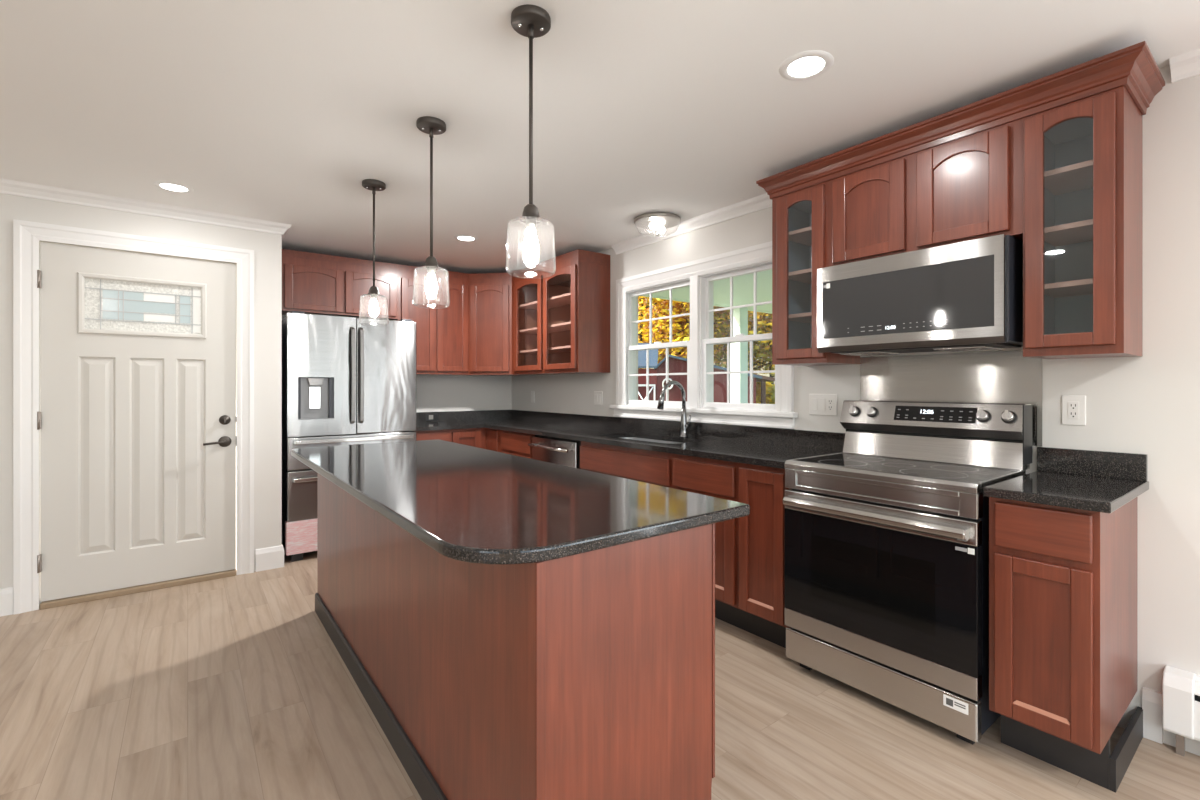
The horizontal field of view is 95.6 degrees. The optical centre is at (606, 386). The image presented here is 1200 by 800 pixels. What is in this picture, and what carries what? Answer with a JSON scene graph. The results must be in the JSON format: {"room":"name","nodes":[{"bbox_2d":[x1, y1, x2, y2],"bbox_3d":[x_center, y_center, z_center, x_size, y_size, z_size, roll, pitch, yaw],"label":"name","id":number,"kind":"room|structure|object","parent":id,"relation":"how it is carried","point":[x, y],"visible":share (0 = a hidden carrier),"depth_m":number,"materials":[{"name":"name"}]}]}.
{"room":"kitchen","nodes":[
{"label":"kitchen","id":0,"kind":"room"},
{"bbox_2d":[0,193,281,604],"bbox_3d":[-4.172,0.063,2.889,4.114,2.360,0.964,0,0,-38],"label":"wall","id":1,"kind":"structure","parent":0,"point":[267,247],"depth_m":3.38,"materials":[{"name":"white paint"}]},
{"bbox_2d":[0,587,12,616],"bbox_3d":[-4.377,1.169,2.113,2.843,0.148,0.014,0,0,-38],"label":"baseboard","id":2,"kind":"structure","parent":1,"relation":"attached to","point":[6,594],"depth_m":2.96,"materials":[{"name":"white paint"}]},
{"bbox_2d":[13,219,253,614],"bbox_3d":[-2.808,0.164,3.317,1.106,2.158,0.022,0,0,-38],"label":"door frame","id":3,"kind":"structure","parent":1,"relation":"attached to","point":[27,235],"depth_m":3.04,"materials":[{"name":"white paint"}]},
{"bbox_2d":[37,242,236,609],"bbox_3d":[-2.834,0.214,3.344,0.934,2.058,0.148,0,0,-38],"label":"door","id":4,"kind":"structure","parent":1,"relation":"attached to","point":[137,419],"depth_m":3.30,"materials":[{"name":"white paint"}]},
{"bbox_2d":[256,545,283,571],"bbox_3d":[-2.390,1.169,3.833,0.166,0.148,0.314,0,0,-38],"label":"baseboard","id":5,"kind":"structure","parent":1,"relation":"attached to","point":[268,558],"depth_m":3.71,"materials":[{"name":"white paint"}]},
{"bbox_2d":[0,179,291,239],"bbox_3d":[-4.084,-1.085,2.820,4.170,0.065,0.860,0,0,-38],"label":"crown molding","id":6,"kind":"structure","parent":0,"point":[10,187],"depth_m":3.27,"materials":[{"name":"white paint"}]},
{"bbox_2d":[282,315,510,411],"bbox_3d":[-1.921,0.063,5.129,2.186,2.360,0.160,0,0,-38],"label":"wall","id":7,"kind":"structure","parent":0,"point":[434,393],"depth_m":5.40,"materials":[{"name":"white paint"}]},
{"bbox_2d":[282,256,397,319],"bbox_3d":[-2.267,-0.798,4.549,0.919,0.418,0.335,0,0,-38],"label":"upper cabinet","id":8,"kind":"object","parent":7,"relation":"attached to","point":[315,287],"visible":0.96,"depth_m":4.40,"materials":[{"name":"brown wood"}]},
{"bbox_2d":[395,271,468,374],"bbox_3d":[-1.645,-0.561,5.028,0.649,0.892,0.335,0,0,-38],"label":"upper cabinet","id":9,"kind":"object","parent":7,"relation":"attached to","point":[442,333],"visible":0.79,"depth_m":4.92,"materials":[{"name":"brown wood"}]},
{"bbox_2d":[469,279,524,375],"bbox_3d":[-1.062,-0.561,5.304,0.608,0.892,0.608,0,0,-38],"label":"upper cabinet","id":10,"kind":"object","parent":7,"relation":"attached to","point":[490,303],"visible":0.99,"depth_m":5.07,"materials":[{"name":"brown wood"}]},
{"bbox_2d":[282,249,609,283],"bbox_3d":[-1.281,-1.016,4.673,2.606,0.094,0.993,0,0,-1],"label":"crown molding","id":11,"kind":"structure","parent":10,"relation":"attached to","point":[583,255],"depth_m":4.54,"materials":[{"name":"brown wood"}]},
{"bbox_2d":[0,0,1199,273],"bbox_3d":[-0.953,-1.167,0.500,6.620,0.100,8.676,0,0,-38],"label":"ceiling","id":12,"kind":"structure","parent":0,"point":[280,111],"depth_m":2.09,"materials":[{"name":"white paint"}]},
{"bbox_2d":[153,181,193,192],"bbox_3d":[-2.419,-1.114,3.042,0.180,0.006,0.180,0,0,-38],"label":"recessed light","id":13,"kind":"object","parent":12,"relation":"in","point":[166,185],"visible":1,"depth_m":3.03,"materials":[{"name":"white paint"}]},
{"bbox_2d":[359,179,388,325],"bbox_3d":[-1.277,-0.728,2.982,0.151,0.776,0.151,0,0,-38],"label":"pendant light","id":14,"kind":"object","parent":12,"relation":"hanging from","point":[374,185],"visible":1,"depth_m":2.97,"materials":[{"name":"clear glass"}]},
{"bbox_2d":[368,286,379,299],"bbox_3d":[-1.277,-0.514,2.982,0.068,0.074,0.068,0,0,-38],"label":"socket","id":15,"kind":"object","parent":14,"relation":"attached to","point":[373,290],"depth_m":2.97,"materials":[{"name":"metal"}]},
{"bbox_2d":[412,116,449,307],"bbox_3d":[-0.743,-0.728,2.304,0.151,0.776,0.151,0,0,-38],"label":"pendant light","id":16,"kind":"object","parent":12,"relation":"hanging from","point":[429,125],"visible":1,"depth_m":2.29,"materials":[{"name":"clear glass"}]},
{"bbox_2d":[425,256,437,274],"bbox_3d":[-0.743,-0.514,2.304,0.068,0.074,0.068,0,0,-38],"label":"socket","id":17,"kind":"object","parent":16,"relation":"attached to","point":[431,261],"depth_m":2.29,"materials":[{"name":"metal"}]},
{"bbox_2d":[454,235,477,241],"bbox_3d":[-1.058,-1.114,4.084,0.180,0.006,0.180,0,0,-38],"label":"recessed light","id":18,"kind":"object","parent":12,"relation":"in","point":[468,238],"visible":1,"depth_m":4.08,"materials":[{"name":"white paint"}]},
{"bbox_2d":[506,4,555,277],"bbox_3d":[-0.230,-0.728,1.648,0.151,0.776,0.151,0,0,-38],"label":"pendant light","id":19,"kind":"object","parent":12,"relation":"hanging from","point":[530,21],"visible":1,"depth_m":1.64,"materials":[{"name":"clear glass"}]},
{"bbox_2d":[520,204,541,229],"bbox_3d":[-0.230,-0.514,1.648,0.068,0.074,0.068,0,0,-38],"label":"socket","id":20,"kind":"object","parent":19,"relation":"attached to","point":[530,210],"depth_m":1.63,"materials":[{"name":"metal"}]},
{"bbox_2d":[634,212,680,236],"bbox_3d":[0.335,-1.060,3.622,0.310,0.114,0.310,0,0,-38],"label":"flush ceiling light","id":21,"kind":"object","parent":12,"relation":"attached to","point":[661,221],"visible":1,"depth_m":3.57,"materials":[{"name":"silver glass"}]},
{"bbox_2d":[779,50,833,80],"bbox_3d":[0.693,-1.114,1.895,0.180,0.006,0.180,0,0,-38],"label":"recessed light","id":22,"kind":"object","parent":12,"relation":"in","point":[806,65],"visible":1,"depth_m":1.89,"materials":[{"name":"white paint"}]},
{"bbox_2d":[0,551,1199,799],"bbox_3d":[-0.953,1.273,0.500,6.620,0.060,8.676,0,0,-38],"label":"floor","id":23,"kind":"structure","parent":0,"point":[232,687],"depth_m":2.00,"materials":[{"name":"brown wood"}]},
{"bbox_2d":[282,311,415,561],"bbox_3d":[-2.100,0.350,4.377,0.914,1.785,0.785,0,0,-38],"label":"refrigerator","id":24,"kind":"object","parent":23,"relation":"on","point":[345,381],"visible":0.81,"depth_m":4.04,"materials":[{"name":"grey metal"}]},
{"bbox_2d":[415,429,450,441],"bbox_3d":[-1.655,0.804,4.844,0.324,0.878,0.615,0,0,-38],"label":"base cabinet","id":25,"kind":"object","parent":23,"relation":"on","point":[445,435],"visible":0.12,"depth_m":4.61,"materials":[{"name":"brown wood"}]},
{"bbox_2d":[451,428,482,448],"bbox_3d":[-1.410,0.804,5.032,0.293,0.878,0.615,0,0,-38],"label":"base cabinet","id":26,"kind":"object","parent":23,"relation":"on","point":[473,437],"visible":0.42,"depth_m":4.80,"materials":[{"name":"brown wood"}]},
{"bbox_2d":[483,428,499,451],"bbox_3d":[-0.983,0.804,5.210,0.598,0.878,0.854,0,0,-38],"label":"base cabinet","id":27,"kind":"object","parent":23,"relation":"on","point":[491,437],"visible":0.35,"depth_m":4.81,"materials":[{"name":"brown wood"}]},
{"bbox_2d":[416,410,846,468],"bbox_3d":[-0.355,0.302,3.887,1.218,0.126,3.718,0,0,-38],"label":"countertop","id":28,"kind":"structure","parent":27,"relation":"on","point":[761,446],"depth_m":3.56,"materials":[{"name":"black stone"}]},
{"bbox_2d":[426,413,437,420],"bbox_3d":[-1.669,0.288,5.190,0.120,0.070,0.008,0,0,-38],"label":"outlet","id":29,"kind":"object","parent":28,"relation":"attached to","point":[431,416],"visible":1,"depth_m":5.19,"materials":[{"name":"black plastic"}]},
{"bbox_2d":[621,437,680,443],"bbox_3d":[0.272,0.457,3.576,0.349,0.183,0.779,0,0,-38],"label":"sink","id":30,"kind":"object","parent":28,"relation":"in","point":[632,438],"visible":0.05,"depth_m":3.79,"materials":[{"name":"silver metal"}]},
{"bbox_2d":[657,381,690,436],"bbox_3d":[0.441,0.147,3.551,0.267,0.375,0.093,0,0,-38],"label":"kitchen faucet","id":31,"kind":"object","parent":28,"relation":"on","point":[683,424],"visible":1,"depth_m":3.60,"materials":[{"name":"grey metal"}]},
{"bbox_2d":[315,473,714,799],"bbox_3d":[-0.657,0.804,2.249,0.585,0.878,2.404,0,0,-38],"label":"kitchen island","id":32,"kind":"object","parent":23,"relation":"on","point":[590,675],"visible":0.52,"depth_m":1.35,"materials":[{"name":"brown wood"}]},
{"bbox_2d":[291,439,749,563],"bbox_3d":[-0.659,0.349,2.249,0.836,0.031,2.423,0,0,-38],"label":"island countertop","id":33,"kind":"structure","parent":32,"relation":"on","point":[466,503],"depth_m":1.57,"materials":[{"name":"black stone"}]},
{"bbox_2d":[500,430,534,458],"bbox_3d":[-0.539,0.804,4.649,0.579,0.878,0.576,0,0,-38],"label":"base cabinet","id":34,"kind":"object","parent":23,"relation":"on","point":[513,443],"visible":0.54,"depth_m":4.44,"materials":[{"name":"brown wood"}]},
{"bbox_2d":[528,435,580,468],"bbox_3d":[-0.197,0.807,4.135,0.623,0.872,0.632,0,0,-38],"label":"dishwasher","id":35,"kind":"object","parent":23,"relation":"on","point":[565,452],"visible":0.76,"depth_m":3.94,"materials":[{"name":"silver metal"}]},
{"bbox_2d":[580,441,671,487],"bbox_3d":[0.305,0.804,3.553,0.579,0.878,0.890,0,0,-38],"label":"base cabinet","id":36,"kind":"object","parent":23,"relation":"on","point":[647,466],"visible":0.16,"depth_m":3.31,"materials":[{"name":"brown wood"}]},
{"bbox_2d":[672,454,752,633],"bbox_3d":[0.717,0.804,3.018,0.579,0.878,0.462,0,0,-38],"label":"base cabinet","id":37,"kind":"object","parent":23,"relation":"on","point":[704,476],"visible":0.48,"depth_m":2.76,"materials":[{"name":"brown wood"}]},
{"bbox_2d":[738,463,791,647],"bbox_3d":[0.944,0.804,2.723,0.579,0.878,0.281,0,0,-38],"label":"base cabinet","id":38,"kind":"object","parent":23,"relation":"on","point":[761,533],"visible":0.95,"depth_m":2.56,"materials":[{"name":"brown wood"}]},
{"bbox_2d":[783,400,1031,744],"bbox_3d":[1.221,0.655,2.276,0.618,1.176,0.748,0,0,-38],"label":"range","id":39,"kind":"object","parent":23,"relation":"on","point":[887,559],"visible":1,"depth_m":2.11,"materials":[{"name":"grey metal"}]},
{"bbox_2d":[784,453,1025,493],"bbox_3d":[1.213,0.342,2.272,0.506,0.033,0.744,0,0,-38],"label":"cooktop","id":40,"kind":"object","parent":39,"relation":"in","point":[939,477],"depth_m":2.16,"materials":[{"name":"grey"}]},
{"bbox_2d":[946,698,965,709],"bbox_3d":[1.203,1.097,1.878,0.001,0.023,0.060,0,0,-38],"label":"print","id":41,"kind":"object","parent":39,"relation":"attached to","point":[951,703],"depth_m":1.88,"materials":[{"name":"grey paper"}]},
{"bbox_2d":[955,546,966,551],"bbox_3d":[1.211,0.555,1.861,0.001,0.012,0.036,0,0,-38],"label":"print","id":42,"kind":"object","parent":39,"relation":"attached to","point":[957,548],"depth_m":1.86,"materials":[{"name":"grey"}]},
{"bbox_2d":[989,497,1142,792],"bbox_3d":[1.592,0.804,1.881,0.579,0.878,0.298,0,0,-38],"label":"base cabinet","id":43,"kind":"object","parent":23,"relation":"on","point":[1063,581],"visible":0.99,"depth_m":1.72,"materials":[{"name":"brown wood"}]},
{"bbox_2d":[983,447,1148,512],"bbox_3d":[1.587,0.302,1.872,0.600,0.126,0.318,0,0,-38],"label":"countertop","id":44,"kind":"structure","parent":43,"relation":"on","point":[1090,480],"depth_m":1.92,"materials":[{"name":"black stone"}]},
{"bbox_2d":[647,270,771,311],"bbox_3d":[3.090,-1.217,4.399,4.535,0.080,7.200,0,0,-38],"label":"ceiling","id":45,"kind":"structure","parent":0,"point":[743,286],"depth_m":6.75,"materials":[{"name":"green paint"}]},
{"bbox_2d":[511,65,1199,755],"bbox_3d":[1.606,0.063,2.471,0.160,2.360,8.676,0,0,-38],"label":"wall","id":46,"kind":"structure","parent":0,"point":[1149,403],"depth_m":1.93,"materials":[{"name":"white paint"}]},
{"bbox_2d":[531,391,534,402],"bbox_3d":[-0.732,0.098,5.368,0.008,0.114,0.070,0,0,-38],"label":"switch plate","id":47,"kind":"object","parent":46,"relation":"attached to","point":[532,392],"visible":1,"depth_m":5.36,"materials":[{"name":"white plastic"}]},
{"bbox_2d":[512,257,609,374],"bbox_3d":[-0.436,-0.561,4.716,0.334,0.892,1.085,0,0,-38],"label":"upper cabinet","id":48,"kind":"object","parent":46,"relation":"attached to","point":[561,321],"visible":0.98,"depth_m":4.55,"materials":[{"name":"brown wood"}]},
{"bbox_2d":[518,293,570,309],"bbox_3d":[-0.421,-0.742,4.727,0.271,0.018,1.039,0,0,-38],"label":"shelf","id":49,"kind":"object","parent":48,"relation":"attached to","point":[563,301],"depth_m":4.84,"materials":[{"name":"beige wood"}]},
{"bbox_2d":[518,321,570,333],"bbox_3d":[-0.421,-0.512,4.727,0.271,0.018,1.039,0,0,-38],"label":"shelf","id":50,"kind":"object","parent":48,"relation":"attached to","point":[561,328],"depth_m":4.86,"materials":[{"name":"beige wood"}]},
{"bbox_2d":[518,345,570,353],"bbox_3d":[-0.421,-0.322,4.727,0.271,0.018,1.039,0,0,-38],"label":"shelf","id":51,"kind":"object","parent":48,"relation":"attached to","point":[562,349],"depth_m":4.81,"materials":[{"name":"beige"}]},
{"bbox_2d":[594,391,602,404],"bbox_3d":[-0.073,0.093,4.513,0.008,0.114,0.115,0,0,-38],"label":"switch plate","id":52,"kind":"object","parent":46,"relation":"attached to","point":[598,395],"visible":1,"depth_m":4.50,"materials":[{"name":"white plastic"}]},
{"bbox_2d":[626,278,689,407],"bbox_3d":[0.398,-0.294,4.018,0.126,0.905,0.730,0,0,-38],"label":"window","id":53,"kind":"structure","parent":46,"relation":"in","point":[631,347],"depth_m":4.08,"materials":[{"name":"white plastic"}]},
{"bbox_2d":[611,193,771,253],"bbox_3d":[0.543,-1.085,3.674,0.056,0.065,1.600,0,0,-38],"label":"trim","id":54,"kind":"structure","parent":46,"relation":"attached to","point":[763,201],"depth_m":3.57,"materials":[{"name":"white paint"}]},
{"bbox_2d":[690,275,698,407],"bbox_3d":[0.641,-0.302,3.698,0.152,0.890,0.072,0,0,-38],"label":"trim","id":55,"kind":"structure","parent":46,"relation":"attached to","point":[694,280],"depth_m":3.65,"materials":[{"name":"white paint"}]},
{"bbox_2d":[613,409,794,428],"bbox_3d":[0.551,0.204,3.688,0.026,0.062,1.619,0,0,-38],"label":"trim","id":56,"kind":"structure","parent":46,"relation":"attached to","point":[758,421],"depth_m":3.48,"materials":[{"name":"white paint"}]},
{"bbox_2d":[610,405,797,417],"bbox_3d":[0.555,0.158,3.692,0.075,0.030,1.660,0,0,-38],"label":"window sill","id":57,"kind":"structure","parent":46,"relation":"attached to","point":[628,407],"depth_m":3.46,"materials":[{"name":"white paint"}]},
{"bbox_2d":[616,241,793,411],"bbox_3d":[0.560,-0.350,3.680,0.022,0.987,1.578,0,0,-38],"label":"trim","id":58,"kind":"structure","parent":46,"relation":"attached to","point":[759,253],"depth_m":3.68,"materials":[{"name":"white paint"}]},
{"bbox_2d":[699,260,776,411],"bbox_3d":[0.858,-0.294,3.421,0.126,0.905,0.633,0,0,-38],"label":"window","id":59,"kind":"structure","parent":46,"relation":"in","point":[707,340],"depth_m":3.54,"materials":[{"name":"white plastic"}]},
{"bbox_2d":[772,181,859,365],"bbox_3d":[1.059,-0.561,2.775,0.334,0.892,0.300,0,0,-38],"label":"upper cabinet","id":60,"kind":"object","parent":46,"relation":"attached to","point":[799,218],"visible":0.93,"depth_m":2.74,"materials":[{"name":"brown wood"}]},
{"bbox_2d":[789,226,811,245],"bbox_3d":[1.074,-0.777,2.786,0.271,0.018,0.254,0,0,-38],"label":"shelf","id":61,"kind":"object","parent":60,"relation":"attached to","point":[800,237],"depth_m":2.80,"materials":[{"name":"beige wood"}]},
{"bbox_2d":[789,268,811,283],"bbox_3d":[1.074,-0.572,2.786,0.271,0.018,0.254,0,0,-38],"label":"shelf","id":62,"kind":"object","parent":60,"relation":"attached to","point":[804,276],"depth_m":2.80,"materials":[{"name":"beige wood"}]},
{"bbox_2d":[789,312,811,322],"bbox_3d":[1.074,-0.357,2.786,0.271,0.018,0.254,0,0,-38],"label":"shelf","id":63,"kind":"object","parent":60,"relation":"attached to","point":[801,317],"depth_m":2.77,"materials":[{"name":"beige wood"}]},
{"bbox_2d":[809,394,836,415],"bbox_3d":[1.155,0.095,2.917,0.009,0.114,0.162,0,0,-38],"label":"switch plate","id":64,"kind":"object","parent":46,"relation":"attached to","point":[819,404],"visible":1,"depth_m":2.91,"materials":[{"name":"white plastic"}]},
{"bbox_2d":[827,399,832,410],"bbox_3d":[1.181,0.095,2.879,0.002,0.066,0.033,0,0,-38],"label":"receptacle","id":65,"kind":"object","parent":64,"relation":"attached to","point":[829,401],"depth_m":2.88,"materials":[{"name":"grey plastic"}]},
{"bbox_2d":[827,118,1022,266],"bbox_3d":[1.383,-0.780,2.354,0.334,0.453,0.761,0,0,-38],"label":"upper cabinet","id":66,"kind":"object","parent":46,"relation":"attached to","point":[970,187],"visible":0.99,"depth_m":2.18,"materials":[{"name":"brown wood"}]},
{"bbox_2d":[817,234,1022,355],"bbox_3d":[1.349,-0.347,2.342,0.395,0.400,0.732,0,0,-38],"label":"microwave","id":67,"kind":"object","parent":66,"relation":"attached to","point":[966,295],"visible":0.99,"depth_m":2.14,"materials":[{"name":"grey metal"}]},
{"bbox_2d":[860,350,1042,445],"bbox_3d":[1.509,0.044,2.462,0.004,0.386,0.740,0,0,-38],"label":"backsplash","id":68,"kind":"structure","parent":46,"relation":"attached to","point":[998,376],"depth_m":2.40,"materials":[{"name":"silver metal"}]},
{"bbox_2d":[1062,395,1085,425],"bbox_3d":[1.792,0.090,2.091,0.009,0.114,0.072,0,0,-38],"label":"wall outlet","id":69,"kind":"object","parent":46,"relation":"attached to","point":[1073,407],"visible":1,"depth_m":2.09,"materials":[{"name":"white plastic"}]},
{"bbox_2d":[1068,402,1078,418],"bbox_3d":[1.790,0.090,2.089,0.002,0.066,0.033,0,0,-38],"label":"receptacle","id":70,"kind":"object","parent":69,"relation":"attached to","point":[1073,407],"depth_m":2.09,"materials":[{"name":"grey plastic"}]},
{"bbox_2d":[1023,86,1142,358],"bbox_3d":[1.697,-0.558,1.946,0.334,0.898,0.267,0,0,-38],"label":"upper cabinet","id":71,"kind":"object","parent":46,"relation":"attached to","point":[1083,158],"visible":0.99,"depth_m":1.91,"materials":[{"name":"brown wood"}]},
{"bbox_2d":[756,41,1164,198],"bbox_3d":[1.359,-1.016,2.356,0.370,0.094,1.443,0,0,-38],"label":"crown molding","id":72,"kind":"structure","parent":71,"relation":"on","point":[1134,67],"depth_m":2.00,"materials":[{"name":"brown wood"}]},
{"bbox_2d":[1044,160,1092,194],"bbox_3d":[1.712,-0.757,1.958,0.271,0.018,0.221,0,0,-38],"label":"shelf","id":73,"kind":"object","parent":71,"relation":"attached to","point":[1075,179],"depth_m":1.97,"materials":[{"name":"beige"}]},
{"bbox_2d":[1044,219,1092,246],"bbox_3d":[1.712,-0.557,1.958,0.271,0.018,0.221,0,0,-38],"label":"shelf","id":74,"kind":"object","parent":71,"relation":"attached to","point":[1075,234],"depth_m":1.97,"materials":[{"name":"beige wood"}]},
{"bbox_2d":[1044,278,1092,297],"bbox_3d":[1.712,-0.357,1.958,0.271,0.018,0.221,0,0,-38],"label":"shelf","id":75,"kind":"object","parent":71,"relation":"attached to","point":[1083,288],"depth_m":1.94,"materials":[{"name":"beige wood"}]},
{"bbox_2d":[1037,447,1147,480],"bbox_3d":[1.815,0.286,2.050,0.020,0.095,0.314,0,0,-38],"label":"backsplash","id":76,"kind":"structure","parent":46,"relation":"attached to","point":[1119,465],"depth_m":2.03,"materials":[{"name":"black stone"}]},
{"bbox_2d":[1142,687,1162,743],"bbox_3d":[1.922,1.156,1.918,0.014,0.173,0.050,0,0,-38],"label":"baseboard","id":77,"kind":"structure","parent":46,"relation":"attached to","point":[1151,699],"depth_m":1.91,"materials":[{"name":"white paint"}]},
{"bbox_2d":[1162,665,1199,755],"bbox_3d":[2.208,1.105,1.500,0.070,0.275,0.950,0,0,-38],"label":"baseboard heater","id":78,"kind":"object","parent":46,"relation":"attached to","point":[1180,688],"visible":1,"depth_m":1.82,"materials":[{"name":"white metal"}]},
{"bbox_2d":[1194,676,1199,695],"bbox_3d":[2.234,0.996,1.472,0.063,0.042,0.876,0,0,-38],"label":"hood","id":79,"kind":"object","parent":78,"relation":"attached to","point":[1196,678],"depth_m":1.80,"materials":[{"name":"white metal"}]},
{"bbox_2d":[1169,48,1199,82],"bbox_3d":[3.002,-1.085,0.481,0.056,0.065,3.500,0,0,-38],"label":"trim","id":80,"kind":"structure","parent":46,"relation":"attached to","point":[1186,65],"depth_m":1.84,"materials":[{"name":"white paint"}]},
{"bbox_3d":[3.062,1.763,4.440,4.530,0.140,7.300,0,0,-38],"label":"floor","id":81,"kind":"structure","parent":0,"visible":0},
{"bbox_2d":[730,307,747,402],"bbox_3d":[1.948,0.258,8.025,0.240,2.860,0.240,0,0,-38],"label":"porch post","id":82,"kind":"object","parent":81,"relation":"on","point":[738,352],"visible":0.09,"depth_m":7.96,"materials":[{"name":"white paint"}]},
{"bbox_2d":[642,295,771,313],"bbox_3d":[0.862,-1.274,7.293,4.535,0.205,0.095,0,0,-38],"label":"porch beam","id":83,"kind":"structure","parent":82,"relation":"on","point":[666,298],"depth_m":7.47,"materials":[{"name":"white paint"}]},
{"label":"outside","id":84,"kind":"structure","parent":0,"visible":0},
{"bbox_3d":[12.703,1.993,35.026,57.130,0.300,80.000,0,0,-38],"label":"ground","id":85,"kind":"structure","parent":84,"visible":0},
{"bbox_2d":[638,296,725,368],"bbox_3d":[1.621,-2.923,21.003,7.557,9.543,8.069,0,0,26],"label":"autumn tree","id":86,"kind":"object","parent":85,"relation":"on","point":[641,330],"visible":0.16,"depth_m":19.94,"materials":[{"name":"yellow plant"}]},
{"bbox_2d":[638,298,729,368],"bbox_3d":[2.601,-2.827,24.814,7.422,9.349,8.320,0,0,36],"label":"autumn tree","id":87,"kind":"object","parent":85,"relation":"on","point":[680,323],"visible":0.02,"depth_m":23.61,"materials":[{"name":"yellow plant"}]},
{"bbox_2d":[638,343,761,402],"bbox_3d":[1.646,0.188,17.498,5.950,3.310,3.450,0,0,6],"label":"garden shed","id":88,"kind":"object","parent":85,"relation":"on","point":[677,364],"visible":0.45,"depth_m":15.88,"materials":[{"name":"red wood"}]},
{"bbox_2d":[638,298,765,373],"bbox_3d":[3.373,-2.733,23.012,8.634,9.161,6.794,0,0,-38],"label":"autumn tree","id":89,"kind":"object","parent":85,"relation":"on","point":[667,301],"visible":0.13,"depth_m":21.90,"materials":[{"name":"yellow plant"}]},
{"bbox_2d":[644,301,771,373],"bbox_3d":[4.858,-2.856,23.544,7.578,9.406,8.497,0,0,-19],"label":"autumn tree","id":90,"kind":"object","parent":85,"relation":"on","point":[681,311],"visible":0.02,"depth_m":22.45,"materials":[{"name":"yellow plant"}]},
{"bbox_2d":[667,309,774,393],"bbox_3d":[5.977,-2.627,22.104,6.771,8.950,7.545,0,0,-38],"label":"autumn tree","id":91,"kind":"object","parent":85,"relation":"on","point":[723,328],"visible":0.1,"depth_m":21.71,"materials":[{"name":"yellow plant"}]},
{"bbox_2d":[684,304,774,384],"bbox_3d":[6.557,-3.148,23.373,8.502,9.990,8.321,0,0,-38],"label":"autumn tree","id":92,"kind":"object","parent":85,"relation":"on","point":[760,321],"visible":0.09,"depth_m":21.57,"materials":[{"name":"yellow plant"}]},
{"bbox_2d":[756,382,772,403],"bbox_3d":[5.285,0.801,19.280,1.219,2.091,1.251,0,0,-38],"label":"shrub","id":93,"kind":"object","parent":85,"relation":"on","point":[758,384],"visible":0.12,"depth_m":18.98,"materials":[{"name":"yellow plant"}]},
{"bbox_2d":[754,374,774,403],"bbox_3d":[4.270,0.563,18.432,2.150,2.560,2.600,0,0,2],"label":"shelter","id":94,"kind":"object","parent":85,"relation":"on","point":[764,379],"visible":0.1,"depth_m":17.24,"materials":[{"name":"brown wood"}]},
{"bbox_2d":[766,384,774,403],"bbox_3d":[5.928,0.840,19.619,1.345,2.015,1.357,0,0,-38],"label":"shrub","id":95,"kind":"object","parent":85,"relation":"on","point":[773,387],"visible":0.09,"depth_m":19.13,"materials":[{"name":"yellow plant"}]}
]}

